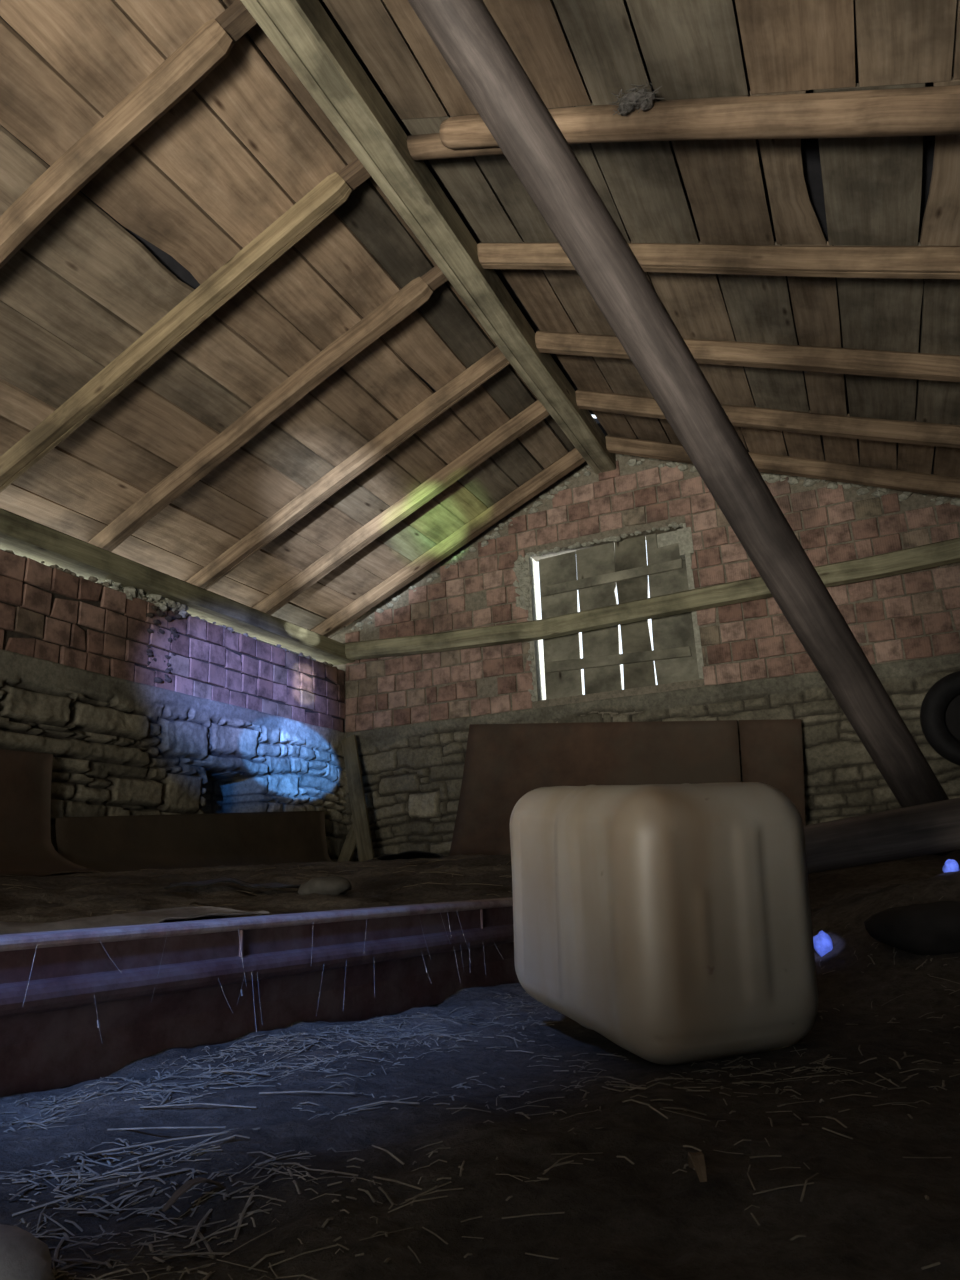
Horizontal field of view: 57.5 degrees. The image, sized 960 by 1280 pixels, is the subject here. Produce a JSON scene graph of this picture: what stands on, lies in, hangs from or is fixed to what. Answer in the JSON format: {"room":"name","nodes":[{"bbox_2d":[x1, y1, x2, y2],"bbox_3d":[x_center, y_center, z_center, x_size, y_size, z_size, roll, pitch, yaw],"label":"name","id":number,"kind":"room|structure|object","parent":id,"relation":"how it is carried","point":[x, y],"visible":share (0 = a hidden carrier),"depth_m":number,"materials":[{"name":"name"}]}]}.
{"room":"farm building","nodes":[
{"label":"farm building","id":0,"kind":"room"},
{"bbox_2d":[0,549,348,874],"bbox_3d":[-2.951,0.274,3.235,0.367,2.176,8.800,-9,-17,23],"label":"wall","id":1,"kind":"structure","parent":0,"point":[118,746],"depth_m":5.24,"materials":[{"name":"stone"}]},
{"bbox_2d":[0,508,354,664],"bbox_3d":[-2.898,-0.817,3.518,0.228,0.144,8.550,-9,-17,23],"label":"wall plate","id":2,"kind":"object","parent":1,"relation":"on","point":[33,540],"visible":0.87,"depth_m":5.28,"materials":[{"name":"brown wood"}]},
{"bbox_2d":[0,158,370,492],"bbox_3d":[-1.554,-1.406,4.172,2.458,1.187,0.114,-9,-17,23],"label":"rafter","id":3,"kind":"object","parent":2,"relation":"on","point":[335,189],"visible":0.95,"depth_m":4.08,"materials":[{"name":"brown wood"}]},
{"bbox_2d":[88,265,447,551],"bbox_3d":[-1.231,-1.230,4.864,2.459,1.186,0.127,-9,-17,23],"label":"rafter","id":4,"kind":"object","parent":2,"relation":"on","point":[419,290],"visible":0.91,"depth_m":4.79,"materials":[{"name":"brown wood"}]},
{"bbox_2d":[252,400,549,614],"bbox_3d":[-0.578,-0.902,6.188,2.522,1.213,0.108,-9,-17,23],"label":"rafter","id":5,"kind":"object","parent":2,"relation":"on","point":[533,414],"visible":0.89,"depth_m":6.13,"materials":[{"name":"brown wood"}]},
{"bbox_2d":[310,448,584,636],"bbox_3d":[-0.262,-0.728,6.860,2.526,1.208,0.123,-9,-17,22],"label":"rafter","id":6,"kind":"object","parent":2,"relation":"on","point":[572,459],"visible":0.86,"depth_m":6.82,"materials":[{"name":"brown wood"}]},
{"bbox_2d":[0,0,959,660],"bbox_3d":[-0.718,-1.898,2.804,5.900,1.349,9.300,-9,-17,23],"label":"ceiling","id":7,"kind":"structure","parent":0,"point":[249,141],"depth_m":3.94,"materials":[{"name":"brown wood"}]},
{"bbox_2d":[0,0,257,268],"bbox_3d":[-1.884,-1.584,3.462,2.455,1.194,0.135,-9,-17,23],"label":"rafter","id":8,"kind":"object","parent":7,"relation":"attached to","point":[213,42],"visible":0.97,"depth_m":3.26,"materials":[{"name":"brown wood"}]},
{"bbox_2d":[186,347,509,589],"bbox_3d":[-0.863,-1.058,5.576,2.527,1.205,0.122,-9,-17,23],"label":"rafter","id":9,"kind":"object","parent":7,"relation":"attached to","point":[494,361],"visible":0.87,"depth_m":5.51,"materials":[{"name":"brown wood"}]},
{"bbox_2d":[240,0,615,474],"bbox_3d":[-0.818,-2.333,2.905,0.184,0.192,8.641,-9,-17,23],"label":"ridge beam","id":10,"kind":"structure","parent":7,"relation":"attached to","point":[302,32],"depth_m":3.90,"materials":[{"name":"brown wood"}]},
{"bbox_2d":[477,243,959,278],"bbox_3d":[1.224,-1.668,3.843,2.683,1.148,0.106,-9,-17,23],"label":"rafter","id":11,"kind":"object","parent":7,"relation":"attached to","point":[910,262],"visible":0.85,"depth_m":3.80,"materials":[{"name":"brown wood"}]},
{"bbox_2d":[535,331,959,381],"bbox_3d":[1.569,-1.481,4.581,2.684,1.147,0.104,-9,-17,23],"label":"rafter","id":12,"kind":"object","parent":7,"relation":"attached to","point":[881,363],"visible":0.81,"depth_m":4.52,"materials":[{"name":"brown wood"}]},
{"bbox_2d":[575,390,959,447],"bbox_3d":[1.877,-1.315,5.240,2.682,1.150,0.107,-9,-17,23],"label":"rafter","id":13,"kind":"object","parent":7,"relation":"attached to","point":[897,431],"visible":0.78,"depth_m":5.16,"materials":[{"name":"brown wood"}]},
{"bbox_2d":[605,435,959,497],"bbox_3d":[2.165,-1.151,5.858,2.682,1.152,0.113,-9,-17,23],"label":"rafter","id":14,"kind":"object","parent":7,"relation":"attached to","point":[924,483],"visible":0.84,"depth_m":5.77,"materials":[{"name":"brown wood"}]},
{"bbox_2d":[0,850,959,1279],"bbox_3d":[-0.616,0.642,2.050,5.700,0.380,9.200,-9,-17,23],"label":"floor","id":15,"kind":"structure","parent":0,"point":[866,1214],"depth_m":0.71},
{"bbox_2d":[0,1224,54,1279],"bbox_3d":[-0.285,0.366,0.491,0.100,0.059,0.071,-9,-17,23],"label":"stone","id":16,"kind":"object","parent":15,"relation":"on","point":[23,1256],"visible":1,"depth_m":0.49,"materials":[{"name":"grey stone"}]},
{"bbox_2d":[0,749,168,876],"bbox_3d":[-2.057,0.733,3.844,0.654,0.630,1.240,-9,-17,23],"label":"sheet","id":17,"kind":"object","parent":15,"relation":"on","point":[26,847],"visible":0.89,"depth_m":4.22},
{"bbox_2d":[0,906,268,934],"bbox_3d":[-0.827,0.582,1.762,0.236,0.060,0.793,-16,-20,39],"label":"scrap","id":18,"kind":"object","parent":15,"relation":"on","point":[177,913],"visible":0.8,"depth_m":1.82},
{"bbox_2d":[161,1177,225,1211],"bbox_3d":[-0.198,0.385,0.612,0.010,0.013,0.051,-15,-20,37],"label":"chip","id":19,"kind":"object","parent":15,"relation":"on","point":[187,1185],"visible":1,"depth_m":0.61,"materials":[{"name":"brown wood"}]},
{"bbox_2d":[55,811,332,871],"bbox_3d":[-1.498,1.202,5.389,0.334,0.449,2.420,-9,-17,23],"label":"sheet","id":20,"kind":"object","parent":15,"relation":"on","point":[173,841],"visible":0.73,"depth_m":5.22,"materials":[{"name":"brown wood"}]},
{"bbox_2d":[164,877,300,888],"bbox_3d":[-0.694,0.752,2.681,0.509,0.058,0.107,1,-16,-12],"label":"flap","id":21,"kind":"object","parent":15,"relation":"on","point":[275,885],"visible":0.76,"depth_m":2.66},
{"bbox_2d":[2,854,511,915],"bbox_3d":[-0.331,1.082,3.982,2.932,0.225,4.197,-9,-17,23],"label":"litter","id":22,"kind":"object","parent":15,"relation":"on","point":[434,860],"visible":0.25,"depth_m":2.99,"materials":[{"name":"brown plant"}]},
{"bbox_2d":[0,897,518,1096],"bbox_3d":[-0.357,0.508,1.309,0.133,0.176,2.750,-13,-19,33],"label":"metal beam","id":23,"kind":"object","parent":15,"relation":"on","point":[51,1040],"visible":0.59,"depth_m":1.22,"materials":[{"name":"red paint"}]},
{"bbox_2d":[23,911,502,1040],"bbox_3d":[-0.266,0.497,1.312,0.020,0.140,1.075,-13,-19,33],"label":"thread","id":24,"kind":"object","parent":23,"relation":"attached to","point":[241,992],"visible":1,"depth_m":1.24},
{"bbox_2d":[298,876,351,894],"bbox_3d":[-0.424,0.683,2.404,0.159,0.063,0.119,-9,-17,23],"label":"stone","id":25,"kind":"object","parent":15,"relation":"on","point":[335,885],"visible":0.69,"depth_m":2.36,"materials":[{"name":"grey stone"}]},
{"bbox_2d":[337,808,369,861],"bbox_3d":[-0.977,1.537,6.590,0.100,0.563,0.332,-15,-20,37],"label":"plank","id":26,"kind":"object","parent":15,"relation":"on","point":[349,846],"visible":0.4,"depth_m":6.56,"materials":[{"name":"brown wood"}]},
{"bbox_2d":[341,735,373,861],"bbox_3d":[-0.921,1.256,6.636,0.088,1.139,0.510,6,-18,-29],"label":"plank","id":27,"kind":"object","parent":15,"relation":"on","point":[364,845],"visible":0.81,"depth_m":6.65,"materials":[{"name":"brown wood"}]},
{"bbox_2d":[371,850,446,859],"bbox_3d":[-0.398,1.239,4.968,0.553,0.068,0.355,-4,-16,5],"label":"flap","id":28,"kind":"object","parent":15,"relation":"on","point":[415,854],"visible":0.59,"depth_m":4.88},
{"bbox_2d":[0,896,959,1279],"bbox_3d":[0.118,0.408,1.000,1.258,0.192,1.494,-9,-17,23],"label":"litter","id":29,"kind":"object","parent":15,"relation":"on","point":[211,1254],"visible":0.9,"depth_m":0.74,"materials":[{"name":"beige plant"}]},
{"bbox_2d":[449,720,740,855],"bbox_3d":[0.709,1.012,5.963,2.095,1.120,0.234,-9,-17,23],"label":"sheet","id":30,"kind":"object","parent":15,"relation":"on","point":[503,763],"visible":0.52,"depth_m":6.13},
{"bbox_2d":[510,782,817,1064],"bbox_3d":[0.216,0.356,1.188,0.260,0.342,0.469,3,-17,-20],"label":"canister","id":31,"kind":"object","parent":15,"relation":"on","point":[672,923],"visible":1,"depth_m":0.99,"materials":[{"name":"beige plastic"}]},
{"bbox_2d":[408,0,950,855],"bbox_3d":[0.179,-1.022,2.005,3.411,3.009,0.136,12,-21,-42],"label":"brace","id":32,"kind":"object","parent":15,"relation":"on","point":[465,33],"visible":0.92,"depth_m":2.12,"materials":[{"name":"brown wood"}]},
{"bbox_2d":[688,1151,706,1181],"bbox_3d":[0.145,0.350,0.585,0.010,0.013,0.031,-2,-16,-1],"label":"chip","id":33,"kind":"object","parent":15,"relation":"on","point":[696,1160],"visible":1,"depth_m":0.58,"materials":[{"name":"brown wood"}]},
{"bbox_2d":[739,719,805,825],"bbox_3d":[1.835,0.919,5.460,0.420,0.925,0.233,-9,-17,23],"label":"sheet","id":34,"kind":"object","parent":15,"relation":"on","point":[771,750],"visible":0.54,"depth_m":5.58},
{"bbox_2d":[813,931,832,956],"bbox_3d":[0.593,0.527,1.514,0.033,0.046,0.024,-9,-17,23],"label":"scrap","id":35,"kind":"object","parent":15,"relation":"on","point":[823,944],"visible":0.94,"depth_m":1.51,"materials":[{"name":"blue plastic"}]},
{"bbox_2d":[804,798,959,873],"bbox_3d":[0.876,0.382,1.756,1.129,0.201,0.106,-10,-17,24],"label":"wooden beam","id":36,"kind":"structure","parent":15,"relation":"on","point":[934,827],"depth_m":1.75,"materials":[{"name":"brown wood"}]},
{"bbox_2d":[864,901,959,954],"bbox_3d":[0.718,0.456,1.376,0.208,0.088,0.119,-9,-17,23],"label":"clod","id":37,"kind":"object","parent":15,"relation":"on","point":[931,928],"visible":0.85,"depth_m":1.35,"materials":[{"name":"black soil"}]},
{"bbox_2d":[942,859,959,872],"bbox_3d":[0.879,0.426,1.633,0.029,0.033,0.020,-9,-17,23],"label":"scrap","id":38,"kind":"object","parent":15,"relation":"on","point":[951,865],"visible":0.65,"depth_m":1.63,"materials":[{"name":"blue plastic"}]},
{"bbox_2d":[316,453,959,861],"bbox_3d":[1.152,0.229,6.284,5.490,3.518,0.255,-9,-17,23],"label":"wall","id":39,"kind":"structure","parent":0,"point":[492,579],"depth_m":6.30,"materials":[{"name":"brick"}]},
{"bbox_2d":[538,534,698,699],"bbox_3d":[0.993,-0.178,6.496,1.150,1.190,0.049,-9,-17,23],"label":"shutter","id":40,"kind":"object","parent":39,"relation":"attached to","point":[598,571],"visible":0.69,"depth_m":6.48,"materials":[{"name":"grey wood"}]},
{"bbox_2d":[343,537,959,659],"bbox_3d":[1.111,-0.227,6.250,4.867,0.224,0.162,-9,-17,23],"label":"tie beam","id":41,"kind":"structure","parent":39,"relation":"attached to","point":[945,552],"depth_m":6.15,"materials":[{"name":"brown wood"}]},
{"bbox_2d":[920,671,959,765],"bbox_3d":[2.926,0.463,5.154,0.597,0.597,0.139,-9,-17,23],"label":"tyre","id":42,"kind":"object","parent":39,"relation":"hanging from","point":[940,707],"visible":1,"depth_m":5.20,"materials":[{"name":"black rubber"}]},
{"bbox_3d":[1.756,-0.631,1.380,0.241,2.593,8.800,-9,-17,23],"label":"wall","id":43,"kind":"structure","parent":0,"visible":0},
{"bbox_2d":[407,85,959,160],"bbox_3d":[0.898,-1.836,3.132,2.683,1.192,0.201,-9,-17,23],"label":"rafter","id":44,"kind":"object","parent":43,"relation":"on","point":[918,111],"visible":0.72,"depth_m":3.04,"materials":[{"name":"brown wood"}]},
{"bbox_2d":[609,82,663,115],"bbox_3d":[0.572,-1.953,3.175,0.195,0.133,0.085,-9,-17,23],"label":"nest","id":45,"kind":"object","parent":44,"relation":"attached to","point":[642,99],"visible":1,"depth_m":3.16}
]}

